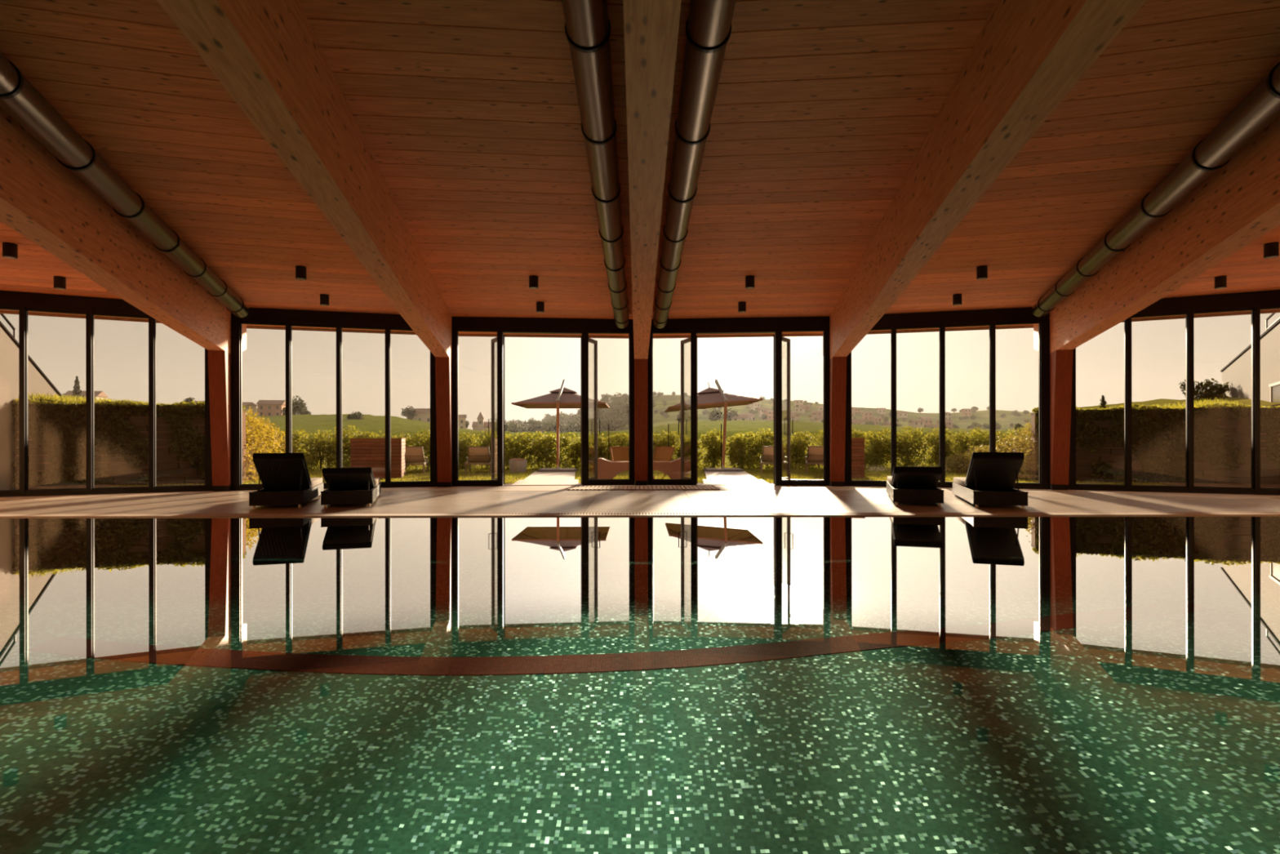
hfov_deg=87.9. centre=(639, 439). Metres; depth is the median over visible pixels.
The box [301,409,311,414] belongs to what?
broadleaf tree
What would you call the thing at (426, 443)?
shrub
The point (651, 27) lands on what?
roof beam
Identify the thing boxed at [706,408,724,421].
broadleaf tree
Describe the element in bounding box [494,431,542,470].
shrub
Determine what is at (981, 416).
hills
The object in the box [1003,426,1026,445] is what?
shrub
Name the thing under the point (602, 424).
broadleaf tree
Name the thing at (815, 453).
lounger
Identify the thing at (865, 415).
house
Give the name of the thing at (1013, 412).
broadleaf tree
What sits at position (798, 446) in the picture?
shrub
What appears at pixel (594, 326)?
window
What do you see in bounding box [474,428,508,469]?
shrub
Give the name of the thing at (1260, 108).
ventilation duct
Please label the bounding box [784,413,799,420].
house
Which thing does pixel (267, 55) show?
roof beam
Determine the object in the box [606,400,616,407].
broadleaf tree
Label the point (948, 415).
house
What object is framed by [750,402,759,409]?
house
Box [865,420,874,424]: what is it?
broadleaf tree
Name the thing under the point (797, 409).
house
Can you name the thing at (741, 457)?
shrub
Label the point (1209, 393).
bush
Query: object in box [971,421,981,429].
broadleaf tree
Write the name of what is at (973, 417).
broadleaf tree
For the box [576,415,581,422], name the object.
broadleaf tree
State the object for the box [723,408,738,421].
broadleaf tree
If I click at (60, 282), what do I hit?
recessed light
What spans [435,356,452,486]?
column
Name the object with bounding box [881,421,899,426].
house
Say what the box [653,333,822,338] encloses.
trim
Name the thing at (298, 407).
broadleaf tree
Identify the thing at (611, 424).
broadleaf tree
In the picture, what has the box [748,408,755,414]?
broadleaf tree
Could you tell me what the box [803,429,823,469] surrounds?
shrub
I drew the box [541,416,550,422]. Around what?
broadleaf tree
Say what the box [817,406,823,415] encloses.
house
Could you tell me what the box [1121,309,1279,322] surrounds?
trim
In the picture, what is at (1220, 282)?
recessed light
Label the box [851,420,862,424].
house
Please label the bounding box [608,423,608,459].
stake
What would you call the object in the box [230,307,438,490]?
window
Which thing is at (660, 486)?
floor vent
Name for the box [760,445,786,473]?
lounger
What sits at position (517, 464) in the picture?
tub
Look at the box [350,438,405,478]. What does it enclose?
box
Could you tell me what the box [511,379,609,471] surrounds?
parasol
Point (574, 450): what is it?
shrub
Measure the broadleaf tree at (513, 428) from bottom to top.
9.019 m
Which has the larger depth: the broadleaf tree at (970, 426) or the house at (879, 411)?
the house at (879, 411)
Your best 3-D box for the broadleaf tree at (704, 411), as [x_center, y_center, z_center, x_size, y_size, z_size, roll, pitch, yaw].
[44.420,-17.359,446.573,5.409,5.877,5.455,0,0,-18]
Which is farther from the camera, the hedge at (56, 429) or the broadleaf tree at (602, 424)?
the broadleaf tree at (602, 424)
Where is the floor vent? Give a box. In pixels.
[566,484,720,490]
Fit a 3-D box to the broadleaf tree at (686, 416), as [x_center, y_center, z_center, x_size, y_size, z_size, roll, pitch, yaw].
[19.103,-8.102,290.111,6.894,7.428,6.837,0,0,32]
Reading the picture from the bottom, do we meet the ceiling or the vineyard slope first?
the vineyard slope
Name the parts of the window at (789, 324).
head rail, sill rail, corner post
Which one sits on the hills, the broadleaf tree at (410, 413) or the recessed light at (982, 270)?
the broadleaf tree at (410, 413)
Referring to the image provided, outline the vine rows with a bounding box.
[245,413,1015,441]
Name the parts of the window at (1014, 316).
corner post, sash, sash, sill rail, head rail, sash, sash, corner post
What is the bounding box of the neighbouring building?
[0,313,62,489]
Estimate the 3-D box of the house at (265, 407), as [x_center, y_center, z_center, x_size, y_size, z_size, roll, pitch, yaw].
[-160.282,-12.438,289.442,10.500,9.400,8.000,0,0,-12]
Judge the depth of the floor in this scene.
10.12 m
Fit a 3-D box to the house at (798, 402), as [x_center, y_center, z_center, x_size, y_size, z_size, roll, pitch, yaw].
[133.335,-29.138,558.472,7.012,7.902,6.765,0,0,1]
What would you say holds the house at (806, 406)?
on the hills
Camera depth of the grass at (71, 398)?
14.62 m
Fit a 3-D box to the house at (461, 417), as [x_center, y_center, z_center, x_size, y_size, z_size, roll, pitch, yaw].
[-85.056,-6.906,309.705,8.000,9.400,7.000,0,0,-17]
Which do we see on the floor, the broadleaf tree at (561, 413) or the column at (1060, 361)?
the column at (1060, 361)
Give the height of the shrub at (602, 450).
1.269 m
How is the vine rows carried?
on the vineyard slope
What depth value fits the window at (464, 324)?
13.61 m
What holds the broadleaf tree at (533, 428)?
on the hills
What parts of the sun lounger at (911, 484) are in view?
mattress, seat panel, backrest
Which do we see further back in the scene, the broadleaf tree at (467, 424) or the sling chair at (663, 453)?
the broadleaf tree at (467, 424)
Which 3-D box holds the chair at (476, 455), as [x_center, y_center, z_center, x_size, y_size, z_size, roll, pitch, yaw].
[-4.743,0.586,19.669,0.770,0.789,1.905,0,0,-10]
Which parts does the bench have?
seat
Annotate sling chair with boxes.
[609,446,628,476]
[653,446,675,479]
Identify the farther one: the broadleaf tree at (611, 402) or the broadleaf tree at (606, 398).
the broadleaf tree at (606, 398)
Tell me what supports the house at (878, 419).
on the hills
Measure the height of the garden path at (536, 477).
0.054 m
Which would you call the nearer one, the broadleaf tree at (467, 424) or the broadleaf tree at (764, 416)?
the broadleaf tree at (467, 424)
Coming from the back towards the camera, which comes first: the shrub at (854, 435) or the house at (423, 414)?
the house at (423, 414)
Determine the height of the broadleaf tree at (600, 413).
15.908 m
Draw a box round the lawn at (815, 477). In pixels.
[109,463,1169,487]
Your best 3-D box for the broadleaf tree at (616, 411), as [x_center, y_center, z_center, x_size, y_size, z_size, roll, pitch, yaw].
[-15.117,-14.157,435.185,8.657,14.962,9.603,0,0,-37]
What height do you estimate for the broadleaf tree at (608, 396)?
16.148 m
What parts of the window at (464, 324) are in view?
corner post, head rail, sill rail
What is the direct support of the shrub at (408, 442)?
on the lawn at (815, 477)
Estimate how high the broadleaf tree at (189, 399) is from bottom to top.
8.899 m
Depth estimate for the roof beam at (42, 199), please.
6.95 m
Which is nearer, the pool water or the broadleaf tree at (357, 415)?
the pool water
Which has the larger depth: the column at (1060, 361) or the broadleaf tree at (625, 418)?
the broadleaf tree at (625, 418)
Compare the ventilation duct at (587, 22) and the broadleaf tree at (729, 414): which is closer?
the ventilation duct at (587, 22)
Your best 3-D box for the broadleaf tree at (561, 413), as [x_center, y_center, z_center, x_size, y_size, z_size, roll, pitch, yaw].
[-64.356,-14.433,542.205,11.755,17.132,13.435,0,0,19]
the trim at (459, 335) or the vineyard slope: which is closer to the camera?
the trim at (459, 335)
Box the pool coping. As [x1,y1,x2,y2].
[0,511,1279,517]
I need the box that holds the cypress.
[1098,395,1108,408]
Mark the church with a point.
(480, 424)
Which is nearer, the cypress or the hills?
the cypress
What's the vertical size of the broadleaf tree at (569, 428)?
11.337 m
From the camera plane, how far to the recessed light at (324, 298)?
11.64 m
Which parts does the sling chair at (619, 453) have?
rail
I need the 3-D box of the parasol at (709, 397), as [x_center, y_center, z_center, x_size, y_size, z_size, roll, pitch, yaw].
[2.297,-0.503,21.221,2.846,2.898,3.466,0,0,0]
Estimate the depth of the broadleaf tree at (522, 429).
337.23 m
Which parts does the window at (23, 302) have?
sash, sash, head rail, sill rail, sash, sash, corner post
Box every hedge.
[10,398,246,489]
[1031,402,1279,488]
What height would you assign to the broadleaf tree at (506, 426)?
10.998 m
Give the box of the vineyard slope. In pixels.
[302,438,1001,464]
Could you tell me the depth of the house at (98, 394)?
293.78 m
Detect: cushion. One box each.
[252,453,311,486]
[322,466,375,485]
[890,466,942,484]
[964,452,1024,486]
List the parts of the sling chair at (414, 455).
frame, frame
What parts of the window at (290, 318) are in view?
corner post, sash, sash, head rail, sill rail, sash, sash, corner post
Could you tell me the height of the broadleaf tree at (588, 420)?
10.107 m
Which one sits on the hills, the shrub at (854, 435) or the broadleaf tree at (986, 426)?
the broadleaf tree at (986, 426)
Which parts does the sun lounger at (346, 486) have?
backrest, seat panel, mattress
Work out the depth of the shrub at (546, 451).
21.61 m
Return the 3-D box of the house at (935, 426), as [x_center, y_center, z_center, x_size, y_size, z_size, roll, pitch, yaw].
[154.209,-5.042,349.727,6.909,5.582,5.588,0,0,24]
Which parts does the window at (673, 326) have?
corner post, sill rail, head rail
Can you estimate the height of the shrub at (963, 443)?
1.291 m
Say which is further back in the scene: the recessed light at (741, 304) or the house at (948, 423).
the house at (948, 423)
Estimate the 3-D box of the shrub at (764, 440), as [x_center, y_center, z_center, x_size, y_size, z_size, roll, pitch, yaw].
[4.229,0.308,22.203,1.518,1.395,1.307,0,0,-20]
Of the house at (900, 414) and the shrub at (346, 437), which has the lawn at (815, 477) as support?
the shrub at (346, 437)
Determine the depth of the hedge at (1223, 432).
14.51 m
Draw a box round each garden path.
[511,471,578,484]
[702,471,768,484]
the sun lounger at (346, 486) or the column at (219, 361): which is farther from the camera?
the column at (219, 361)
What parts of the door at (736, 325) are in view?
frame, frame, pull handle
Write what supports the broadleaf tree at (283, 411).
on the vineyard slope
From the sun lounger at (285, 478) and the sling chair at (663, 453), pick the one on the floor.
the sun lounger at (285, 478)
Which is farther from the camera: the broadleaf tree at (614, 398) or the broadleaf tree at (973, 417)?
the broadleaf tree at (614, 398)
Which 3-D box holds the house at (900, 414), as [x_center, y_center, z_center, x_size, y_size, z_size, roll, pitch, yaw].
[216.771,-20.102,549.117,8.039,6.108,6.392,0,0,6]
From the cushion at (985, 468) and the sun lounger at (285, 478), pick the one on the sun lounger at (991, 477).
the cushion at (985, 468)
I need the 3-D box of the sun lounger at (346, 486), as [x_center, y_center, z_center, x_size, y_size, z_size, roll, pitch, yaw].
[-4.460,0.680,10.354,0.678,0.560,2.054,0,0,-18]
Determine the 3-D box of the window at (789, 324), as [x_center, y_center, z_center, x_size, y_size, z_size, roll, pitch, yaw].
[3.412,-0.784,13.728,0.985,3.470,0.175,0,0,5]
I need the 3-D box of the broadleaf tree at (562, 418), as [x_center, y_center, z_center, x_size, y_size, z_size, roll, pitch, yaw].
[-58.904,-10.408,499.320,9.145,15.806,10.145,0,0,14]
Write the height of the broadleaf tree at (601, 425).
9.662 m
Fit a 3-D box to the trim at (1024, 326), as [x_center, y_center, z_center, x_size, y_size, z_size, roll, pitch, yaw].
[6.491,-2.675,15.075,4.379,0.475,0.060,0,0,15]
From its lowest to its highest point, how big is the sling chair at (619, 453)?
0.813 m
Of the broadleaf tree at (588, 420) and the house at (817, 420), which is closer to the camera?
the broadleaf tree at (588, 420)
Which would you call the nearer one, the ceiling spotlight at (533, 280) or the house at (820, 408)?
the ceiling spotlight at (533, 280)
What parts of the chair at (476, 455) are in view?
frame, frame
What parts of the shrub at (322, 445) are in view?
stem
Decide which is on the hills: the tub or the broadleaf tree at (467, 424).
the broadleaf tree at (467, 424)
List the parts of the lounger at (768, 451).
frame, frame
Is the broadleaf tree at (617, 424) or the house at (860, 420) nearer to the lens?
the broadleaf tree at (617, 424)
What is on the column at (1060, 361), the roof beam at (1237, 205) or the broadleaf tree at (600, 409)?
the roof beam at (1237, 205)
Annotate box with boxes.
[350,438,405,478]
[851,438,864,478]
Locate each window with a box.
[0,290,213,497]
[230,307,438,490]
[451,316,497,486]
[587,318,635,484]
[647,318,691,484]
[781,316,830,485]
[844,306,1050,488]
[1067,289,1279,494]
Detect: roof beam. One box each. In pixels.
[0,106,246,353]
[156,0,452,360]
[622,0,681,359]
[822,0,1146,359]
[1033,115,1279,353]
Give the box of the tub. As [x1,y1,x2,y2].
[508,457,527,472]
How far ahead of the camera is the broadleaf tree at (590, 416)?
418.36 m
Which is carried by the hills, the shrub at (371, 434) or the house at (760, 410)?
the house at (760, 410)
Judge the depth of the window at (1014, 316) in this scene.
12.98 m
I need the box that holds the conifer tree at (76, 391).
[71,375,84,399]
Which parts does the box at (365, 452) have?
lid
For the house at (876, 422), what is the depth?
421.85 m
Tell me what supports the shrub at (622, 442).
on the lawn at (815, 477)
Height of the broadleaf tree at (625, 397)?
13.349 m
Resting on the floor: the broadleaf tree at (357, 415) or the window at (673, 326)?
the window at (673, 326)
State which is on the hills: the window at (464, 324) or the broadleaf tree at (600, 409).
the broadleaf tree at (600, 409)
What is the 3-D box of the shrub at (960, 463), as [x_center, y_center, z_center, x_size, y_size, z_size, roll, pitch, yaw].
[10.304,0.097,18.049,3.000,1.818,5.940,0,0,-3]
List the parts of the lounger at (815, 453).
frame, frame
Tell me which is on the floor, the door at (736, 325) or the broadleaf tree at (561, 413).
the door at (736, 325)
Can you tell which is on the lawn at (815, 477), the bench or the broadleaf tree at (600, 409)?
the bench
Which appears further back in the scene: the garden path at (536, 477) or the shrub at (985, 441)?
the shrub at (985, 441)
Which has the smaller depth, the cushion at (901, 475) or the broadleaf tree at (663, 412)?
the cushion at (901, 475)
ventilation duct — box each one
[0,52,248,317]
[561,0,628,328]
[653,0,736,328]
[1031,62,1279,316]
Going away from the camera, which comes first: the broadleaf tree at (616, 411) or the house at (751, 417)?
the house at (751, 417)
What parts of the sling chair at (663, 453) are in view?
rail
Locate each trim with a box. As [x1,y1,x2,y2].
[0,310,161,323]
[246,325,416,334]
[457,333,628,338]
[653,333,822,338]
[866,324,1033,334]
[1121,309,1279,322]
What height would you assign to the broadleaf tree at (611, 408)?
15.019 m
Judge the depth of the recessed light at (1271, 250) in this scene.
8.78 m
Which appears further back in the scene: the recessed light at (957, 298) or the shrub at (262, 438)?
the shrub at (262, 438)
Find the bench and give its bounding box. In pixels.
[592,457,690,479]
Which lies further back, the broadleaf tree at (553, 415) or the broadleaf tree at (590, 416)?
the broadleaf tree at (553, 415)
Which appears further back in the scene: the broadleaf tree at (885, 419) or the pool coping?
the broadleaf tree at (885, 419)
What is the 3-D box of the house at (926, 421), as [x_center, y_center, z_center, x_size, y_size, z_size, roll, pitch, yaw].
[188.077,-9.584,435.776,6.483,7.797,5.604,0,0,-7]
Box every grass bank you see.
[34,397,80,404]
[1076,395,1279,409]
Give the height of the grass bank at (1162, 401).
0.927 m
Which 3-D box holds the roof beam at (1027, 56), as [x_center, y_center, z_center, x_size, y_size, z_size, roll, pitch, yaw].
[2.546,-2.341,5.045,0.271,1.446,20.110,0,0,10]
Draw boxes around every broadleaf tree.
[182,396,195,404]
[280,407,293,415]
[292,395,306,414]
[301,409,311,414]
[346,410,364,419]
[400,404,417,418]
[465,420,469,428]
[494,419,511,431]
[506,422,520,432]
[519,420,527,426]
[520,426,527,432]
[525,419,538,426]
[526,419,546,432]
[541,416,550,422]
[542,421,552,432]
[546,419,564,433]
[547,414,555,420]
[554,411,567,421]
[559,415,567,422]
[563,419,578,432]
[568,414,578,422]
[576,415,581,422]
[576,421,593,432]
[588,413,594,420]
[588,420,598,432]
[597,395,609,402]
[597,408,606,412]
[597,409,604,421]
[597,422,604,431]
[600,393,611,401]
[600,414,610,423]
[600,419,606,431]
[603,409,611,417]
[603,420,613,431]
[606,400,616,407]
[607,413,625,431]
[608,404,622,415]
[609,391,622,402]
[611,406,622,416]
[614,397,628,406]
[617,394,628,402]
[618,415,628,429]
[620,402,628,421]
[659,409,667,415]
[676,412,690,422]
[702,408,709,414]
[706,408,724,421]
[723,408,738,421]
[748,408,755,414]
[760,413,767,419]
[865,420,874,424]
[883,416,888,422]
[916,407,923,413]
[962,415,968,419]
[967,424,977,429]
[969,413,975,419]
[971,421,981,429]
[981,422,989,429]
[995,422,1001,429]
[1011,409,1018,415]
[1013,422,1024,431]
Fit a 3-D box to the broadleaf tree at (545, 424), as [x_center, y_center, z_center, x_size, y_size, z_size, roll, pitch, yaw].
[-45.318,-3.225,327.257,7.363,11.472,6.637,0,0,1]
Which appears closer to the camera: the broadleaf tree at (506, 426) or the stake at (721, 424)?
the stake at (721, 424)
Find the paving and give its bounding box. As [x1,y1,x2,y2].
[503,482,773,484]
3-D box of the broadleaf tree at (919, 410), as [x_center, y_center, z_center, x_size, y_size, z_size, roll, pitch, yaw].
[251.152,-25.355,594.718,5.630,7.179,4.926,0,0,37]
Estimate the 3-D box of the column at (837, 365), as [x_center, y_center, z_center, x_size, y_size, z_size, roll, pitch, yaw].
[3.998,-0.340,13.436,0.270,2.580,0.660,0,0,10]
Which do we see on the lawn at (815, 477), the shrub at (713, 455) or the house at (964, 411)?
the shrub at (713, 455)
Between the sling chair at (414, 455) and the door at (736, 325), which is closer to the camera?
the door at (736, 325)
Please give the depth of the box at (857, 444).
16.55 m
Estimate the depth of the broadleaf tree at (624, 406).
426.50 m
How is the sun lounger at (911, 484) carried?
on the floor
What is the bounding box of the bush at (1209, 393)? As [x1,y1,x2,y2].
[1178,377,1230,400]
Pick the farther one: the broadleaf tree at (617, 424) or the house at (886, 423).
the house at (886, 423)
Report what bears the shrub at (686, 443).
on the lawn at (815, 477)
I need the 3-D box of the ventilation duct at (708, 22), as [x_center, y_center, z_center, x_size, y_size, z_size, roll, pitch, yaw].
[0.436,-2.631,4.441,0.292,0.794,17.886,0,0,0]
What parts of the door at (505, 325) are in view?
frame, frame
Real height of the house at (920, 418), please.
6.118 m
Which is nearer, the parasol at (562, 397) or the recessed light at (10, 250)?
the recessed light at (10, 250)
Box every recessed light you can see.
[2,242,17,258]
[53,275,66,289]
[295,265,306,279]
[320,293,328,306]
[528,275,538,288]
[536,301,544,312]
[737,301,746,312]
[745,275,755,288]
[952,293,962,305]
[976,265,987,279]
[1213,275,1226,288]
[1263,241,1279,258]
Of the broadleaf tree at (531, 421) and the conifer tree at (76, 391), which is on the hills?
the broadleaf tree at (531, 421)
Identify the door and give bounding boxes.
[488,317,599,485]
[678,317,793,485]
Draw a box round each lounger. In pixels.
[248,453,323,508]
[320,466,381,507]
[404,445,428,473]
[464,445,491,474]
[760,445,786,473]
[804,445,823,472]
[886,466,944,506]
[952,452,1028,508]
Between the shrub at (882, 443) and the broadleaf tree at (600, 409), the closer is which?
the shrub at (882, 443)
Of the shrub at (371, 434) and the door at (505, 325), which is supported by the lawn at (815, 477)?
the shrub at (371, 434)
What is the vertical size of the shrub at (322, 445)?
1.349 m
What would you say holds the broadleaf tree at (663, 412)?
on the hills
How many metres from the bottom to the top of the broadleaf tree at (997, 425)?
6.406 m
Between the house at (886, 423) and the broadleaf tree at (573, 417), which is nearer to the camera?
the house at (886, 423)
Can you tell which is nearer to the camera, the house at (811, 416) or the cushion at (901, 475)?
the cushion at (901, 475)
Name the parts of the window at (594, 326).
sill rail, head rail, corner post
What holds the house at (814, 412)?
on the hills
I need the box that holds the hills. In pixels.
[169,395,1031,431]
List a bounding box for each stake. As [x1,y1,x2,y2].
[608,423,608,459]
[667,423,669,446]
[720,423,721,466]
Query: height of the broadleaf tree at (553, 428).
10.810 m
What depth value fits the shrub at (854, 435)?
21.58 m
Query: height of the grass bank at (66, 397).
0.456 m
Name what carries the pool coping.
on the floor
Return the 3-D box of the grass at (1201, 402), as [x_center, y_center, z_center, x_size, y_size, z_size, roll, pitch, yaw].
[13.187,-0.878,16.934,3.088,0.594,5.593,0,0,34]
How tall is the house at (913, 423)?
7.902 m
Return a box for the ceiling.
[0,0,1279,335]
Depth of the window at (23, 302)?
11.66 m
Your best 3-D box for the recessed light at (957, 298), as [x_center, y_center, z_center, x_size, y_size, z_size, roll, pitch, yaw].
[5.609,-2.474,11.735,0.152,0.196,0.152,0,0,0]
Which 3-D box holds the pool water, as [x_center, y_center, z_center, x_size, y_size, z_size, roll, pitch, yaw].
[0.051,0.971,5.925,21.921,0.001,15.850,0,0,0]
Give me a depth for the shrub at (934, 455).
21.49 m
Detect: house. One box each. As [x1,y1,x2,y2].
[62,390,108,400]
[242,401,257,414]
[256,400,285,416]
[406,408,430,422]
[458,414,466,428]
[730,414,748,420]
[746,414,756,420]
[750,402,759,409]
[757,408,769,417]
[761,409,773,420]
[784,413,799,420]
[793,400,803,406]
[794,406,805,413]
[800,404,809,409]
[808,414,822,419]
[811,410,823,416]
[813,417,823,422]
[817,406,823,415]
[851,407,861,414]
[851,418,865,424]
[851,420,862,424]
[861,411,872,419]
[866,419,878,424]
[871,416,882,422]
[875,408,885,413]
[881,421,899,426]
[896,411,907,417]
[907,419,924,427]
[919,417,932,419]
[920,418,933,425]
[925,424,939,428]
[936,420,953,428]
[945,412,951,419]
[960,408,971,416]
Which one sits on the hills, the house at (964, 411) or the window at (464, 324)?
the house at (964, 411)
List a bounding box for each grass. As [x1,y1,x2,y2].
[28,391,174,404]
[1097,397,1244,408]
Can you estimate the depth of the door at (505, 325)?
13.81 m
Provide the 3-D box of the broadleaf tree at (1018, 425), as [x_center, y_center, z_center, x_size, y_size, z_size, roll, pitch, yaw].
[74.374,-1.364,130.286,2.162,3.738,2.399,0,0,10]
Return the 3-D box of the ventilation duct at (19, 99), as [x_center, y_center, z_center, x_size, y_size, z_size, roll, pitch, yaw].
[-4.208,-2.625,3.744,0.293,0.794,17.886,0,0,-20]
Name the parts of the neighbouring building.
handrail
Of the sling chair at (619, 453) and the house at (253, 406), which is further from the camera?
the house at (253, 406)
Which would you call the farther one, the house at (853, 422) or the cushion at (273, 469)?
the house at (853, 422)
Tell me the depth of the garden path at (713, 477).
15.97 m
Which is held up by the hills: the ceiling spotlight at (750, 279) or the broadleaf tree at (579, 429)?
the broadleaf tree at (579, 429)
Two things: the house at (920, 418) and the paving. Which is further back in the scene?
the house at (920, 418)
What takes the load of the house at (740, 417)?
on the hills
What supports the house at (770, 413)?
on the hills
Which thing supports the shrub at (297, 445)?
on the lawn at (815, 477)
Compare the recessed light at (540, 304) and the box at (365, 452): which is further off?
the box at (365, 452)
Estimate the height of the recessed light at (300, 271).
0.196 m
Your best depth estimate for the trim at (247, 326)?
14.85 m
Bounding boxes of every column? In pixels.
[207,350,231,491]
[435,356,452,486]
[634,359,647,485]
[829,356,846,486]
[1049,349,1073,489]
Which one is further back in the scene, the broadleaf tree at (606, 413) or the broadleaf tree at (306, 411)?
the broadleaf tree at (606, 413)
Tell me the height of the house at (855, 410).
7.657 m
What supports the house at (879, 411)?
on the hills
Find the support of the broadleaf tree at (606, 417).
on the hills
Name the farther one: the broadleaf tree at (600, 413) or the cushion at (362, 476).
the broadleaf tree at (600, 413)
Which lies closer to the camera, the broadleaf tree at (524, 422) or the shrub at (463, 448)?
the shrub at (463, 448)
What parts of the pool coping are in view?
coping trim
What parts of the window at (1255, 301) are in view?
corner post, sash, sash, sill rail, head rail, sash, sash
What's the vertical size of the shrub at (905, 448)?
1.439 m
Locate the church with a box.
[471,411,496,431]
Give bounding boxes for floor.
[0,484,1279,515]
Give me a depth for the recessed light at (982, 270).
9.94 m
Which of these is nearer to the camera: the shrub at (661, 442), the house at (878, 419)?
the shrub at (661, 442)
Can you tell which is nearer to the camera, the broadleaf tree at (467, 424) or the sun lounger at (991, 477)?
the sun lounger at (991, 477)
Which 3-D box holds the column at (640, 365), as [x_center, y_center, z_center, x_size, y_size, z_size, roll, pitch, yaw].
[0.021,-0.335,13.770,0.270,2.580,0.660,0,0,0]
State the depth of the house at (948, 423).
379.99 m
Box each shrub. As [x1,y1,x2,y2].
[243,406,296,481]
[281,428,313,469]
[299,429,346,470]
[326,425,368,467]
[360,429,399,438]
[391,432,426,470]
[414,429,430,470]
[458,432,484,469]
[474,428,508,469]
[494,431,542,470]
[521,431,562,470]
[552,432,594,468]
[580,431,622,469]
[605,432,628,460]
[653,430,674,460]
[662,431,703,468]
[697,428,734,468]
[724,431,759,469]
[743,428,786,468]
[782,431,813,469]
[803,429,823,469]
[851,428,876,469]
[864,427,897,468]
[883,426,932,466]
[915,426,962,466]
[934,408,1084,480]
[945,430,985,457]
[964,426,1008,448]
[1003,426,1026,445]
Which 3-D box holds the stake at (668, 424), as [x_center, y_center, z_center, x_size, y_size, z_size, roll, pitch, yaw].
[0.916,0.239,21.303,0.030,1.470,0.030,0,0,-23]
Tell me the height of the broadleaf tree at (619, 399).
17.265 m
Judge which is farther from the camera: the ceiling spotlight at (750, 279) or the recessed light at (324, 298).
the recessed light at (324, 298)
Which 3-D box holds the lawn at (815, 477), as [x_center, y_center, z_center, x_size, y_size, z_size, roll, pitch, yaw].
[0.005,1.215,18.988,32.000,0.480,14.025,0,0,0]
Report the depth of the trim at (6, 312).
13.19 m
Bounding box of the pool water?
[0,515,1279,853]
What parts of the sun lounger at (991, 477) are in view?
mattress, seat panel, backrest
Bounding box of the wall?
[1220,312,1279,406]
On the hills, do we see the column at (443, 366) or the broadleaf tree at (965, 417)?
the broadleaf tree at (965, 417)
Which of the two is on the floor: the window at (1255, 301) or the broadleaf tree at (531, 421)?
the window at (1255, 301)
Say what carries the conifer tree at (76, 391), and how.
on the vineyard slope
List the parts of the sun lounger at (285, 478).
backrest, seat panel, mattress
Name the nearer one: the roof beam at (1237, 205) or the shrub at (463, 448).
the roof beam at (1237, 205)
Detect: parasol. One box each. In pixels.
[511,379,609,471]
[665,379,762,471]

